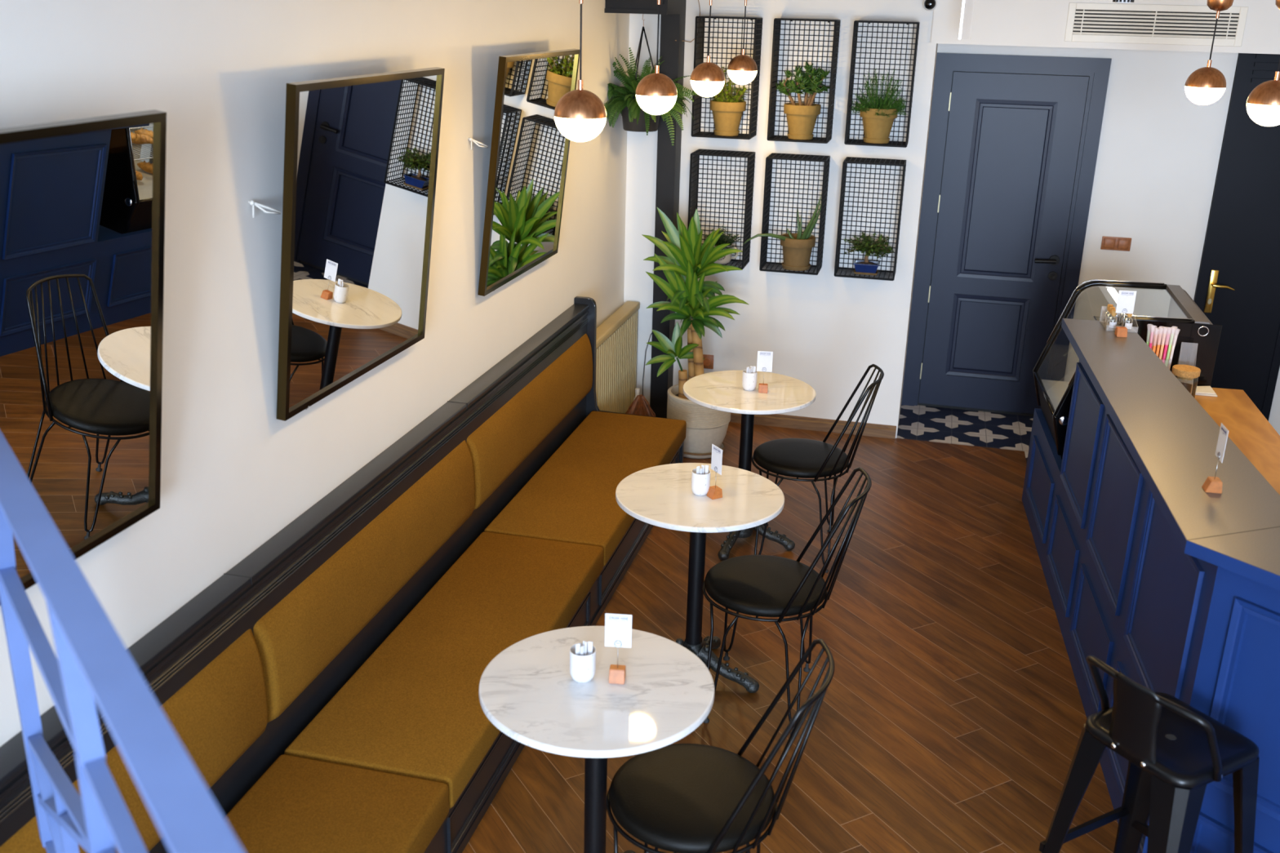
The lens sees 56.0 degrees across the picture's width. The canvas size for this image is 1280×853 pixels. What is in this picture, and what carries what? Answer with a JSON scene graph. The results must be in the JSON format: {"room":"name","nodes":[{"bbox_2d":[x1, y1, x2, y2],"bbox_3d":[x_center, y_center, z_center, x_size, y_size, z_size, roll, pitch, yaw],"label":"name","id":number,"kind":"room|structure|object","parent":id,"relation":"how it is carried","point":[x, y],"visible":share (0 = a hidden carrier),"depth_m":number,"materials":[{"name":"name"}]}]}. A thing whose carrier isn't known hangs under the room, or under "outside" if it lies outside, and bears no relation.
{"room":"cafe","nodes":[
{"label":"cafe","id":0,"kind":"room"},
{"bbox_2d":[0,0,629,746],"bbox_3d":[-1.822,0.139,0.355,0.150,4.200,14.000,6,20,13],"label":"wall","id":1,"kind":"structure","parent":0,"point":[234,474],"depth_m":3.24,"materials":[{"name":"paint"}]},
{"bbox_2d":[0,109,166,605],"bbox_3d":[-1.198,-0.086,2.257,0.158,0.922,0.940,6,20,14],"label":"leaning mirror","id":2,"kind":"object","parent":1,"relation":"attached to","point":[82,200],"visible":0.79,"depth_m":2.44,"materials":[{"name":"paint"}]},
{"bbox_2d":[248,200,280,217],"bbox_3d":[-0.994,-0.581,3.191,0.085,0.046,0.019,-11,23,-32],"label":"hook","id":3,"kind":"object","parent":1,"relation":"attached to","point":[251,202],"visible":1,"depth_m":3.19,"materials":[{"name":"white metal"}]},
{"bbox_2d":[276,66,444,421],"bbox_3d":[-0.833,-0.595,3.667,0.135,0.924,0.940,6,20,13],"label":"leaning mirror","id":4,"kind":"object","parent":1,"relation":"attached to","point":[361,152],"visible":1,"depth_m":3.57,"materials":[{"name":"paint"}]},
{"bbox_2d":[467,137,488,149],"bbox_3d":[-0.619,-1.088,4.616,0.085,0.046,0.019,-11,23,-32],"label":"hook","id":5,"kind":"object","parent":1,"relation":"attached to","point":[470,139],"visible":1,"depth_m":4.61,"materials":[{"name":"white metal"}]},
{"bbox_2d":[477,48,579,296],"bbox_3d":[-0.458,-1.103,5.091,0.133,0.924,0.940,6,20,13],"label":"leaning mirror","id":6,"kind":"object","parent":1,"relation":"attached to","point":[529,156],"visible":0.99,"depth_m":5.00,"materials":[{"name":"paint"}]},
{"bbox_2d":[712,241,738,263],"bbox_3d":[0.481,-0.986,6.854,0.166,0.108,0.125,6,20,13],"label":"pot","id":7,"kind":"object","parent":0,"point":[726,259],"depth_m":6.82,"materials":[{"name":"white ceramic"}]},
{"bbox_2d":[623,0,937,438],"bbox_3d":[0.753,-1.331,7.239,1.825,2.500,0.800,6,20,13],"label":"wall","id":8,"kind":"structure","parent":0,"point":[824,331],"depth_m":6.83,"materials":[{"name":"paint"}]},
{"bbox_2d":[642,332,652,395],"bbox_3d":[0.057,-1.107,7.003,0.046,2.196,0.126,14,23,32],"label":"cable","id":9,"kind":"object","parent":8,"relation":"attached to","point":[651,332],"visible":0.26,"depth_m":7.28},
{"bbox_2d":[702,354,713,368],"bbox_3d":[0.391,-0.389,7.215,0.099,0.086,0.018,6,20,13],"label":"wall socket","id":10,"kind":"object","parent":8,"relation":"attached to","point":[708,359],"visible":0.7,"depth_m":7.21,"materials":[{"name":"brown plastic"}]},
{"bbox_2d":[687,148,755,269],"bbox_3d":[0.456,-1.229,6.787,0.327,0.626,0.237,6,20,13],"label":"shelf","id":11,"kind":"object","parent":8,"relation":"attached to","point":[694,166],"visible":0.77,"depth_m":6.82,"materials":[{"name":"black metal"}]},
{"bbox_2d":[702,225,742,263],"bbox_3d":[0.471,-1.029,6.839,0.248,0.199,0.231,6,20,13],"label":"plant","id":12,"kind":"object","parent":11,"relation":"in","point":[726,259],"visible":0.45,"depth_m":6.82,"materials":[{"name":"green plant"}]},
{"bbox_2d":[690,15,762,139],"bbox_3d":[0.473,-1.901,6.549,0.327,0.626,0.237,6,20,13],"label":"shelf","id":13,"kind":"object","parent":8,"relation":"attached to","point":[757,28],"visible":0.82,"depth_m":6.57,"materials":[{"name":"black metal"}]},
{"bbox_2d":[709,66,751,136],"bbox_3d":[0.486,-1.778,6.576,0.251,0.359,0.212,6,20,13],"label":"bush","id":14,"kind":"object","parent":13,"relation":"on","point":[727,110],"visible":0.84,"depth_m":6.55,"materials":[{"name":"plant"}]},
{"bbox_2d":[709,99,746,131],"bbox_3d":[0.480,-1.702,6.612,0.198,0.168,0.198,6,20,13],"label":"pot","id":15,"kind":"object","parent":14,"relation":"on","point":[726,113],"depth_m":6.55,"materials":[{"name":"ceramic"}]},
{"bbox_2d":[759,152,830,275],"bbox_3d":[0.862,-1.186,6.695,0.327,0.626,0.237,6,20,13],"label":"shelf","id":16,"kind":"object","parent":8,"relation":"attached to","point":[769,159],"visible":0.93,"depth_m":6.73,"materials":[{"name":"black metal"}]},
{"bbox_2d":[742,195,822,271],"bbox_3d":[0.800,-1.099,6.706,0.408,0.435,0.247,6,20,13],"label":"aloe","id":17,"kind":"object","parent":16,"relation":"on","point":[797,247],"visible":1,"depth_m":6.68,"materials":[{"name":"brown ceramic"}]},
{"bbox_2d":[766,17,840,143],"bbox_3d":[0.879,-1.858,6.457,0.327,0.626,0.237,6,20,13],"label":"shelf","id":18,"kind":"object","parent":8,"relation":"attached to","point":[777,21],"visible":0.88,"depth_m":6.49,"materials":[{"name":"black metal"}]},
{"bbox_2d":[775,61,830,139],"bbox_3d":[0.876,-1.760,6.487,0.296,0.403,0.198,0,20,-5],"label":"potted jade","id":19,"kind":"object","parent":18,"relation":"on","point":[802,117],"visible":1,"depth_m":6.44,"materials":[{"name":"plant"}]},
{"bbox_2d":[783,102,821,135],"bbox_3d":[0.876,-1.661,6.523,0.198,0.168,0.198,6,20,13],"label":"pot","id":20,"kind":"object","parent":19,"relation":"on","point":[802,117],"depth_m":6.46,"materials":[{"name":"ceramic"}]},
{"bbox_2d":[729,413,896,439],"bbox_3d":[0.864,-0.032,7.215,1.318,0.075,0.018,6,20,13],"label":"baseboard","id":21,"kind":"structure","parent":8,"relation":"attached to","point":[885,431],"depth_m":7.17,"materials":[{"name":"brown wood"}]},
{"bbox_2d":[834,156,906,280],"bbox_3d":[1.264,-1.143,6.604,0.327,0.626,0.237,6,20,13],"label":"shelf","id":22,"kind":"object","parent":8,"relation":"attached to","point":[851,160],"visible":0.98,"depth_m":6.65,"materials":[{"name":"black metal"}]},
{"bbox_2d":[853,268,878,275],"bbox_3d":[1.258,-0.860,6.697,0.130,0.012,0.100,6,20,13],"label":"drip tray","id":23,"kind":"object","parent":22,"relation":"on","point":[857,271],"depth_m":6.65,"materials":[{"name":"brown ceramic"}]},
{"bbox_2d":[844,231,893,275],"bbox_3d":[1.269,-0.963,6.654,0.241,0.234,0.226,-9,22,-27],"label":"bonsai tree","id":24,"kind":"object","parent":22,"relation":"in","point":[866,267],"visible":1,"depth_m":6.63,"materials":[{"name":"green plant"}]},
{"bbox_2d":[844,20,919,147],"bbox_3d":[1.281,-1.816,6.367,0.327,0.626,0.237,6,20,13],"label":"shelf","id":25,"kind":"object","parent":8,"relation":"attached to","point":[853,141],"visible":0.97,"depth_m":6.41,"materials":[{"name":"black metal"}]},
{"bbox_2d":[850,67,906,143],"bbox_3d":[1.278,-1.696,6.361,0.320,0.385,0.278,6,20,13],"label":"fern","id":26,"kind":"object","parent":25,"relation":"on","point":[878,117],"visible":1,"depth_m":6.37,"materials":[{"name":"green plant"}]},
{"bbox_2d":[859,106,897,138],"bbox_3d":[1.272,-1.619,6.433,0.198,0.168,0.198,6,20,13],"label":"pot","id":27,"kind":"object","parent":25,"relation":"on","point":[879,126],"depth_m":6.37,"materials":[{"name":"ceramic"}]},
{"bbox_2d":[462,422,1118,852],"bbox_3d":[0.213,2.385,0.600,4.450,0.100,14.000,6,20,13],"label":"floor","id":28,"kind":"structure","parent":0,"point":[951,717],"depth_m":4.58,"materials":[{"name":"brown wood"}]},
{"bbox_2d":[0,430,244,852],"bbox_3d":[-0.575,1.074,1.566,0.050,1.690,1.967,-12,24,-33],"label":"stair railing","id":29,"kind":"object","parent":28,"relation":"on","point":[92,661],"visible":1,"depth_m":1.55,"materials":[{"name":"blue metal"}]},
{"bbox_2d":[0,296,686,852],"bbox_3d":[-0.687,0.653,3.862,0.618,0.945,5.350,6,20,13],"label":"bench","id":30,"kind":"object","parent":28,"relation":"on","point":[322,690],"visible":0.94,"depth_m":3.76,"materials":[{"name":"fabric"}]},
{"bbox_2d":[0,629,267,852],"bbox_3d":[-1.230,0.943,2.600,0.054,0.320,1.562,6,20,13],"label":"cushion","id":31,"kind":"object","parent":30,"relation":"on","point":[220,708],"depth_m":3.05,"materials":[{"name":"yellow fabric"}]},
{"bbox_2d":[224,754,448,852],"bbox_3d":[-0.968,1.257,2.675,0.518,0.106,1.583,6,20,13],"label":"seat cushion","id":32,"kind":"object","parent":30,"relation":"on","point":[302,803],"depth_m":3.21,"materials":[{"name":"yellow fabric"}]},
{"bbox_2d":[253,440,474,722],"bbox_3d":[-0.854,0.445,4.032,0.054,0.320,1.550,6,20,13],"label":"cushion","id":33,"kind":"object","parent":30,"relation":"on","point":[300,632],"depth_m":3.81,"materials":[{"name":"yellow fabric"}]},
{"bbox_2d":[284,532,603,808],"bbox_3d":[-0.585,0.751,4.133,0.518,0.106,1.587,6,20,13],"label":"seat cushion","id":34,"kind":"object","parent":30,"relation":"on","point":[413,709],"depth_m":3.92,"materials":[{"name":"yellow fabric"}]},
{"bbox_2d":[466,333,592,510],"bbox_3d":[-0.464,-0.070,5.514,0.054,0.320,1.672,6,20,13],"label":"cushion","id":35,"kind":"object","parent":30,"relation":"on","point":[503,439],"depth_m":5.32,"materials":[{"name":"yellow fabric"}]},
{"bbox_2d":[484,410,686,566],"bbox_3d":[-0.200,0.242,5.598,0.518,0.106,1.596,6,20,13],"label":"seat cushion","id":36,"kind":"object","parent":30,"relation":"on","point":[571,499],"depth_m":5.42,"materials":[{"name":"yellow fabric"}]},
{"bbox_2d":[478,626,715,852],"bbox_3d":[-0.118,1.007,3.196,0.601,0.750,0.601,6,20,13],"label":"bistro table","id":37,"kind":"object","parent":28,"relation":"on","point":[528,691],"visible":0.94,"depth_m":3.03,"materials":[{"name":"white stone"}]},
{"bbox_2d":[569,640,595,683],"bbox_3d":[-0.146,0.595,3.067,0.067,0.111,0.067,6,20,13],"label":"cup","id":38,"kind":"object","parent":37,"relation":"on","point":[582,655],"visible":1,"depth_m":3.04,"materials":[{"name":"white ceramic"}]},
{"bbox_2d":[604,613,631,684],"bbox_3d":[-0.056,0.561,3.054,0.068,0.188,0.043,3,20,4],"label":"card stand","id":39,"kind":"object","parent":37,"relation":"on","point":[618,627],"visible":1,"depth_m":3.05,"materials":[{"name":"white paper"}]},
{"bbox_2d":[595,301,639,413],"bbox_3d":[-0.174,-0.267,6.865,0.107,0.700,0.961,6,20,13],"label":"partition","id":40,"kind":"object","parent":28,"relation":"on","point":[616,337],"visible":0.61,"depth_m":6.83,"materials":[{"name":"beige wood"}]},
{"bbox_2d":[595,301,639,349],"bbox_3d":[-0.156,-0.574,6.754,0.086,0.045,0.961,6,20,13],"label":"rail","id":41,"kind":"object","parent":40,"relation":"attached to","point":[608,330],"depth_m":6.75,"materials":[{"name":"beige wood"}]},
{"bbox_2d":[632,388,639,401],"bbox_3d":[-0.018,-0.126,7.206,0.054,0.214,0.054,6,20,13],"label":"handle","id":42,"kind":"object","parent":28,"relation":"on","point":[637,390],"visible":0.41,"depth_m":7.17,"materials":[{"name":"plastic"}]},
{"bbox_2d":[625,394,655,417],"bbox_3d":[0.000,-0.067,7.004,0.209,0.239,0.213,6,20,13],"label":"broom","id":43,"kind":"object","parent":28,"relation":"on","point":[640,406],"visible":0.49,"depth_m":6.95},
{"bbox_2d":[649,0,686,417],"bbox_3d":[0.156,-1.230,6.913,0.105,2.500,0.150,6,20,13],"label":"column","id":44,"kind":"structure","parent":28,"relation":"on","point":[672,26],"depth_m":6.79,"materials":[{"name":"paint"}]},
{"bbox_2d":[641,207,748,458],"bbox_3d":[0.287,-0.504,6.576,0.614,1.362,0.419,6,20,13],"label":"plant","id":45,"kind":"object","parent":28,"relation":"on","point":[706,427],"visible":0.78,"depth_m":6.49,"materials":[{"name":"green plant"}]},
{"bbox_2d":[615,462,784,693],"bbox_3d":[0.204,0.589,4.399,0.601,0.750,0.601,6,20,13],"label":"bistro table","id":46,"kind":"object","parent":28,"relation":"on","point":[663,496],"visible":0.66,"depth_m":4.30,"materials":[{"name":"stone"}]},
{"bbox_2d":[691,464,711,496],"bbox_3d":[0.215,0.186,4.248,0.067,0.111,0.067,6,20,13],"label":"cup","id":47,"kind":"object","parent":46,"relation":"on","point":[700,477],"visible":1,"depth_m":4.22,"materials":[{"name":"white ceramic"}]},
{"bbox_2d":[706,444,722,499],"bbox_3d":[0.265,0.160,4.212,0.043,0.188,0.068,-9,22,-27],"label":"card stand","id":48,"kind":"object","parent":46,"relation":"on","point":[714,492],"visible":1,"depth_m":4.21,"materials":[{"name":"grey"}]},
{"bbox_2d":[605,639,834,852],"bbox_3d":[0.189,0.975,3.116,0.558,0.878,0.468,6,20,13],"label":"chair","id":49,"kind":"object","parent":28,"relation":"on","point":[677,797],"visible":1,"depth_m":3.04,"materials":[{"name":"black metal"}]},
{"bbox_2d":[682,370,816,560],"bbox_3d":[0.485,0.185,5.562,0.601,0.750,0.601,6,20,13],"label":"bistro table","id":50,"kind":"object","parent":28,"relation":"on","point":[723,390],"visible":0.62,"depth_m":5.45,"materials":[{"name":"stone"}]},
{"bbox_2d":[742,365,757,391],"bbox_3d":[0.493,-0.219,5.414,0.067,0.111,0.067,6,20,13],"label":"cup","id":51,"kind":"object","parent":50,"relation":"on","point":[749,375],"visible":1,"depth_m":5.39,"materials":[{"name":"white ceramic"}]},
{"bbox_2d":[756,351,773,393],"bbox_3d":[0.555,-0.245,5.376,0.068,0.188,0.043,3,20,4],"label":"card stand","id":52,"kind":"object","parent":50,"relation":"on","point":[764,362],"visible":1,"depth_m":5.37,"materials":[{"name":"grey"}]},
{"bbox_2d":[702,466,871,734],"bbox_3d":[0.499,0.578,4.261,0.558,0.878,0.468,6,20,12],"label":"chair","id":53,"kind":"object","parent":28,"relation":"on","point":[756,585],"visible":0.91,"depth_m":4.17,"materials":[{"name":"metal"}]},
{"bbox_2d":[751,364,884,573],"bbox_3d":[0.787,0.157,5.470,0.558,0.878,0.468,5,20,10],"label":"chair","id":54,"kind":"object","parent":28,"relation":"on","point":[802,458],"visible":0.8,"depth_m":5.37,"materials":[{"name":"metal"}]},
{"bbox_2d":[1039,655,1259,852],"bbox_3d":[1.282,1.007,3.010,0.424,0.942,0.424,-10,22,-29],"label":"bar stool","id":55,"kind":"object","parent":28,"relation":"on","point":[1173,749],"visible":1,"depth_m":2.87,"materials":[{"name":"metal"}]},
{"bbox_2d":[1022,318,1279,852],"bbox_3d":[1.933,0.502,4.169,1.096,1.150,3.998,2,19,1],"label":"counter","id":56,"kind":"object","parent":28,"relation":"on","point":[1173,584],"depth_m":3.65,"materials":[{"name":"blue paint"}]},
{"bbox_2d":[1114,289,1136,337],"bbox_3d":[1.965,-0.459,4.882,0.068,0.188,0.043,4,20,7],"label":"card stand","id":57,"kind":"object","parent":56,"relation":"on","point":[1126,299],"visible":1,"depth_m":4.87,"materials":[{"name":"grey paper"}]},
{"bbox_2d":[1032,279,1222,459],"bbox_3d":[2.202,-0.269,5.568,0.662,0.681,0.758,6,20,13],"label":"display case","id":58,"kind":"object","parent":56,"relation":"on","point":[1197,344],"visible":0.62,"depth_m":5.32,"materials":[{"name":"clear glass"}]},
{"bbox_2d":[1093,315,1104,320],"bbox_3d":[2.283,-0.408,5.497,0.331,0.006,0.700,6,20,13],"label":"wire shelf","id":59,"kind":"object","parent":58,"relation":"attached to","point":[1094,316],"depth_m":5.81,"materials":[{"name":"metal"}]},
{"bbox_2d":[1201,422,1228,493],"bbox_3d":[1.589,0.089,3.308,0.043,0.188,0.068,5,20,9],"label":"card stand","id":60,"kind":"object","parent":56,"relation":"on","point":[1212,484],"visible":1,"depth_m":3.31,"materials":[{"name":"grey"}]},
{"bbox_3d":[2.006,-0.448,5.035,0.124,0.068,0.160,5,20,9],"label":"acrylic tray","id":61,"kind":"object","parent":56,"relation":"on","visible":0},
{"bbox_2d":[1103,304,1113,324],"bbox_3d":[1.978,-0.473,5.073,0.035,0.082,0.035,5,20,9],"label":"bottle","id":62,"kind":"object","parent":61,"relation":"in","point":[1108,305],"visible":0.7,"depth_m":5.07,"materials":[{"name":"glass"}]},
{"bbox_2d":[1105,306,1115,326],"bbox_3d":[1.969,-0.458,5.030,0.035,0.082,0.035,5,20,9],"label":"bottle","id":63,"kind":"object","parent":61,"relation":"in","point":[1110,308],"visible":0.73,"depth_m":5.02,"materials":[{"name":"clear glass"}]},
{"bbox_2d":[1106,309,1117,329],"bbox_3d":[1.961,-0.443,4.987,0.035,0.082,0.035,5,20,9],"label":"bottle","id":64,"kind":"object","parent":61,"relation":"in","point":[1111,325],"visible":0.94,"depth_m":4.98,"materials":[{"name":"clear glass"}]},
{"bbox_2d":[1118,313,1128,324],"bbox_3d":[2.038,-0.468,5.062,0.035,0.082,0.035,5,20,9],"label":"bottle","id":65,"kind":"object","parent":61,"relation":"in","point":[1120,317],"visible":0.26,"depth_m":5.06,"materials":[{"name":"clear glass"}]},
{"bbox_2d":[1120,313,1130,326],"bbox_3d":[2.030,-0.453,5.020,0.035,0.082,0.035,5,20,9],"label":"bottle","id":66,"kind":"object","parent":61,"relation":"in","point":[1122,319],"visible":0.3,"depth_m":5.02,"materials":[{"name":"clear glass"}]},
{"bbox_2d":[1123,313,1133,331],"bbox_3d":[2.022,-0.438,4.977,0.035,0.082,0.035,5,20,9],"label":"bottle","id":67,"kind":"object","parent":61,"relation":"in","point":[1128,325],"visible":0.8,"depth_m":4.97,"materials":[{"name":"clear glass"}]},
{"bbox_2d":[1195,387,1279,494],"bbox_3d":[2.058,0.581,4.332,0.545,0.900,2.120,6,20,13],"label":"countertop","id":68,"kind":"structure","parent":28,"relation":"on","point":[1248,428],"depth_m":4.63,"materials":[{"name":"brown wood"}]},
{"bbox_2d":[1171,364,1200,398],"bbox_3d":[2.235,-0.178,4.943,0.108,0.130,0.108,6,20,13],"label":"jar","id":69,"kind":"object","parent":68,"relation":"on","point":[1187,372],"visible":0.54,"depth_m":4.90,"materials":[{"name":"clear glass"}]},
{"bbox_2d":[1195,393,1217,396],"bbox_3d":[2.358,-0.143,5.037,0.096,0.007,0.080,6,20,13],"label":"paper napkin","id":70,"kind":"object","parent":68,"relation":"on","point":[1209,395],"visible":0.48,"depth_m":5.00,"materials":[{"name":"white paper"}]},
{"bbox_2d":[1195,386,1216,395],"bbox_3d":[2.349,-0.154,5.036,0.096,0.015,0.080,4,20,6],"label":"paper napkin","id":71,"kind":"object","parent":70,"relation":"on","point":[1200,389],"visible":0.58,"depth_m":5.02,"materials":[{"name":"beige paper"}]},
{"bbox_3d":[2.171,-0.229,5.068,0.106,0.140,0.106,6,20,13],"label":"holder","id":72,"kind":"object","parent":68,"relation":"on","visible":0},
{"bbox_2d":[1146,324,1153,345],"bbox_3d":[2.125,-0.298,5.058,0.028,0.268,0.021,6,20,13],"label":"straw","id":73,"kind":"object","parent":72,"relation":"in","point":[1148,325],"visible":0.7,"depth_m":5.02,"materials":[{"name":"plastic"}]},
{"bbox_2d":[1148,324,1155,348],"bbox_3d":[2.127,-0.291,5.036,0.026,0.269,0.021,6,20,13],"label":"straw","id":74,"kind":"object","parent":72,"relation":"in","point":[1152,327],"visible":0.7,"depth_m":5.00,"materials":[{"name":"plastic"}]},
{"bbox_2d":[1152,328,1159,352],"bbox_3d":[2.140,-0.283,5.030,0.024,0.260,0.021,6,20,13],"label":"straw","id":75,"kind":"object","parent":72,"relation":"in","point":[1156,330],"visible":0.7,"depth_m":5.00,"materials":[{"name":"plastic"}]},
{"bbox_2d":[1155,326,1164,356],"bbox_3d":[2.155,-0.284,5.023,0.024,0.266,0.021,6,20,13],"label":"straw","id":76,"kind":"object","parent":72,"relation":"in","point":[1161,329],"visible":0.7,"depth_m":4.99,"materials":[{"name":"plastic"}]},
{"bbox_2d":[1159,326,1168,359],"bbox_3d":[2.170,-0.283,5.019,0.024,0.267,0.021,6,20,13],"label":"straw","id":77,"kind":"object","parent":72,"relation":"in","point":[1165,330],"visible":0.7,"depth_m":4.99,"materials":[{"name":"plastic"}]},
{"bbox_2d":[1161,327,1172,363],"bbox_3d":[2.186,-0.282,5.016,0.024,0.268,0.021,6,20,13],"label":"straw","id":78,"kind":"object","parent":72,"relation":"in","point":[1169,331],"visible":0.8,"depth_m":4.99,"materials":[{"name":"plastic"}]},
{"bbox_2d":[1164,327,1176,366],"bbox_3d":[2.202,-0.282,5.016,0.024,0.268,0.021,6,20,13],"label":"straw","id":79,"kind":"object","parent":72,"relation":"in","point":[1173,331],"visible":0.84,"depth_m":4.99,"materials":[{"name":"plastic"}]},
{"bbox_2d":[1167,325,1177,365],"bbox_3d":[2.215,-0.289,5.038,0.026,0.267,0.021,6,20,13],"label":"straw","id":80,"kind":"object","parent":72,"relation":"in","point":[1172,326],"visible":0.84,"depth_m":5.02,"materials":[{"name":"plastic"}]},
{"bbox_2d":[1167,328,1180,369],"bbox_3d":[2.218,-0.280,5.021,0.028,0.262,0.021,6,20,13],"label":"straw","id":81,"kind":"object","parent":72,"relation":"in","point":[1177,331],"visible":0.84,"depth_m":5.00,"materials":[{"name":"plastic"}]},
{"bbox_2d":[780,233,815,266],"bbox_3d":[0.882,-0.984,6.753,0.196,0.166,0.196,6,20,13],"label":"pot","id":82,"kind":"object","parent":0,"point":[797,247],"depth_m":6.69,"materials":[{"name":"brown ceramic"}]},
{"bbox_2d":[896,404,1033,463],"bbox_3d":[2.770,0.269,6.763,2.625,0.100,1.480,6,20,13],"label":"floor tiles","id":83,"kind":"structure","parent":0,"point":[921,423],"depth_m":7.30,"materials":[{"name":"blue tile"}]},
{"bbox_2d":[930,0,1279,53],"bbox_3d":[2.906,-2.126,6.315,2.655,0.281,0.710,6,20,13],"label":"wall","id":84,"kind":"structure","parent":0,"point":[1026,23],"depth_m":6.17,"materials":[{"name":"paint"}]},
{"bbox_2d":[923,0,937,10],"bbox_3d":[1.504,-2.195,6.242,0.072,0.072,0.055,6,20,13],"label":"security camera","id":85,"kind":"object","parent":84,"relation":"attached to","point":[929,5],"visible":1,"depth_m":6.23,"materials":[{"name":"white plastic"}]},
{"bbox_2d":[1064,2,1248,46],"bbox_3d":[2.584,-2.021,6.044,0.840,0.188,0.010,6,20,13],"label":"air vent","id":86,"kind":"object","parent":84,"relation":"in","point":[1118,23],"visible":1,"depth_m":6.04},
{"bbox_2d":[937,43,1279,435],"bbox_3d":[2.994,-1.211,7.063,2.625,2.500,0.120,6,20,13],"label":"wall","id":87,"kind":"structure","parent":0,"point":[1159,149],"depth_m":6.93,"materials":[{"name":"paint"}]},
{"bbox_2d":[901,52,1111,416],"bbox_3d":[2.156,-1.099,7.210,0.958,2.150,0.086,6,20,13],"label":"door","id":88,"kind":"structure","parent":87,"relation":"in","point":[1014,140],"depth_m":7.19,"materials":[{"name":"blue paint"}]},
{"bbox_2d":[1100,235,1131,251],"bbox_3d":[2.804,-1.076,7.085,0.163,0.078,0.017,6,20,13],"label":"light switch","id":89,"kind":"object","parent":87,"relation":"attached to","point":[1115,243],"visible":1,"depth_m":7.08,"materials":[{"name":"brown plastic"}]},
{"bbox_2d":[1193,53,1279,421],"bbox_3d":[3.513,-0.986,6.891,0.525,2.215,0.088,6,20,13],"label":"door","id":90,"kind":"structure","parent":87,"relation":"in","point":[1237,287],"depth_m":6.92,"materials":[{"name":"blue paint"}]},
{"bbox_3d":[0.416,-0.991,-0.189,4.500,1.800,14.800,6,20,13],"label":"ceiling","id":91,"kind":"structure","parent":0,"visible":0},
{"bbox_2d":[554,0,606,142],"bbox_3d":[-0.166,-1.051,3.376,0.150,0.493,0.150,6,20,13],"label":"pendant lamp","id":92,"kind":"object","parent":91,"relation":"hanging from","point":[580,114],"visible":1,"depth_m":3.38,"materials":[{"name":"orange metal"}]},
{"bbox_2d":[604,0,682,14],"bbox_3d":[0.023,-2.255,6.305,0.330,0.170,0.375,6,20,13],"label":"beam","id":93,"kind":"structure","parent":91,"relation":"attached to","point":[633,6],"depth_m":6.17,"materials":[{"name":"metal"}]},
{"bbox_2d":[604,13,697,145],"bbox_3d":[0.031,-1.867,6.443,0.513,0.654,0.560,-3,20,-11],"label":"hanging fern","id":94,"kind":"object","parent":93,"relation":"hanging from","point":[623,100],"visible":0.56,"depth_m":6.39,"materials":[{"name":"green plant"}]},
{"bbox_2d":[622,106,659,131],"bbox_3d":[0.004,-1.683,6.511,0.224,0.155,0.224,6,20,13],"label":"pot","id":95,"kind":"object","parent":94,"relation":"on","point":[631,126],"depth_m":6.45,"materials":[{"name":"grey ceramic"}]},
{"bbox_2d":[635,0,677,115],"bbox_3d":[0.063,-1.354,4.248,0.150,0.493,0.150,6,20,13],"label":"pendant lamp","id":96,"kind":"object","parent":91,"relation":"hanging from","point":[656,93],"visible":1,"depth_m":4.25,"materials":[{"name":"orange metal"}]},
{"bbox_2d":[675,0,700,42],"bbox_3d":[0.245,-2.254,6.538,0.182,0.317,0.056,-16,26,-40],"label":"loose wire","id":97,"kind":"object","parent":91,"relation":"hanging from","point":[698,0],"visible":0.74,"depth_m":6.58,"materials":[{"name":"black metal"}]},
{"bbox_2d":[689,0,724,97],"bbox_3d":[0.295,-1.657,5.119,0.150,0.493,0.150,6,20,13],"label":"pendant lamp","id":98,"kind":"object","parent":91,"relation":"hanging from","point":[707,79],"visible":1,"depth_m":5.13,"materials":[{"name":"orange metal"}]},
{"bbox_2d":[727,0,757,84],"bbox_3d":[0.517,-1.953,5.972,0.150,0.493,0.150,6,20,13],"label":"pendant lamp","id":99,"kind":"object","parent":91,"relation":"hanging from","point":[742,69],"visible":1,"depth_m":5.98,"materials":[{"name":"orange metal"}]},
{"bbox_2d":[958,0,964,39],"bbox_3d":[1.589,-2.007,5.835,0.095,0.247,0.024,-13,24,-36],"label":"illuminated sign","id":100,"kind":"object","parent":91,"relation":"hanging from","point":[963,1],"visible":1,"depth_m":5.82,"materials":[{"name":"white plastic"}]},
{"bbox_2d":[1112,0,1133,3],"bbox_3d":[1.478,-1.331,3.667,0.106,0.080,0.106,6,20,13],"label":"smoke detector","id":101,"kind":"object","parent":91,"relation":"attached to","point":[1114,1],"visible":1,"depth_m":3.66,"materials":[{"name":"white plastic"}]},
{"bbox_2d":[1184,0,1233,105],"bbox_3d":[2.230,-1.482,4.689,0.150,0.443,0.150,6,20,13],"label":"pendant lamp","id":102,"kind":"object","parent":91,"relation":"hanging from","point":[1204,86],"visible":1,"depth_m":4.68,"materials":[{"name":"orange metal"}]},
{"bbox_2d":[1246,0,1279,126],"bbox_3d":[2.048,-1.186,3.842,0.150,0.443,0.150,6,20,13],"label":"pendant lamp","id":103,"kind":"object","parent":91,"relation":"hanging from","point":[1263,103],"visible":1,"depth_m":3.85,"materials":[{"name":"orange metal"}]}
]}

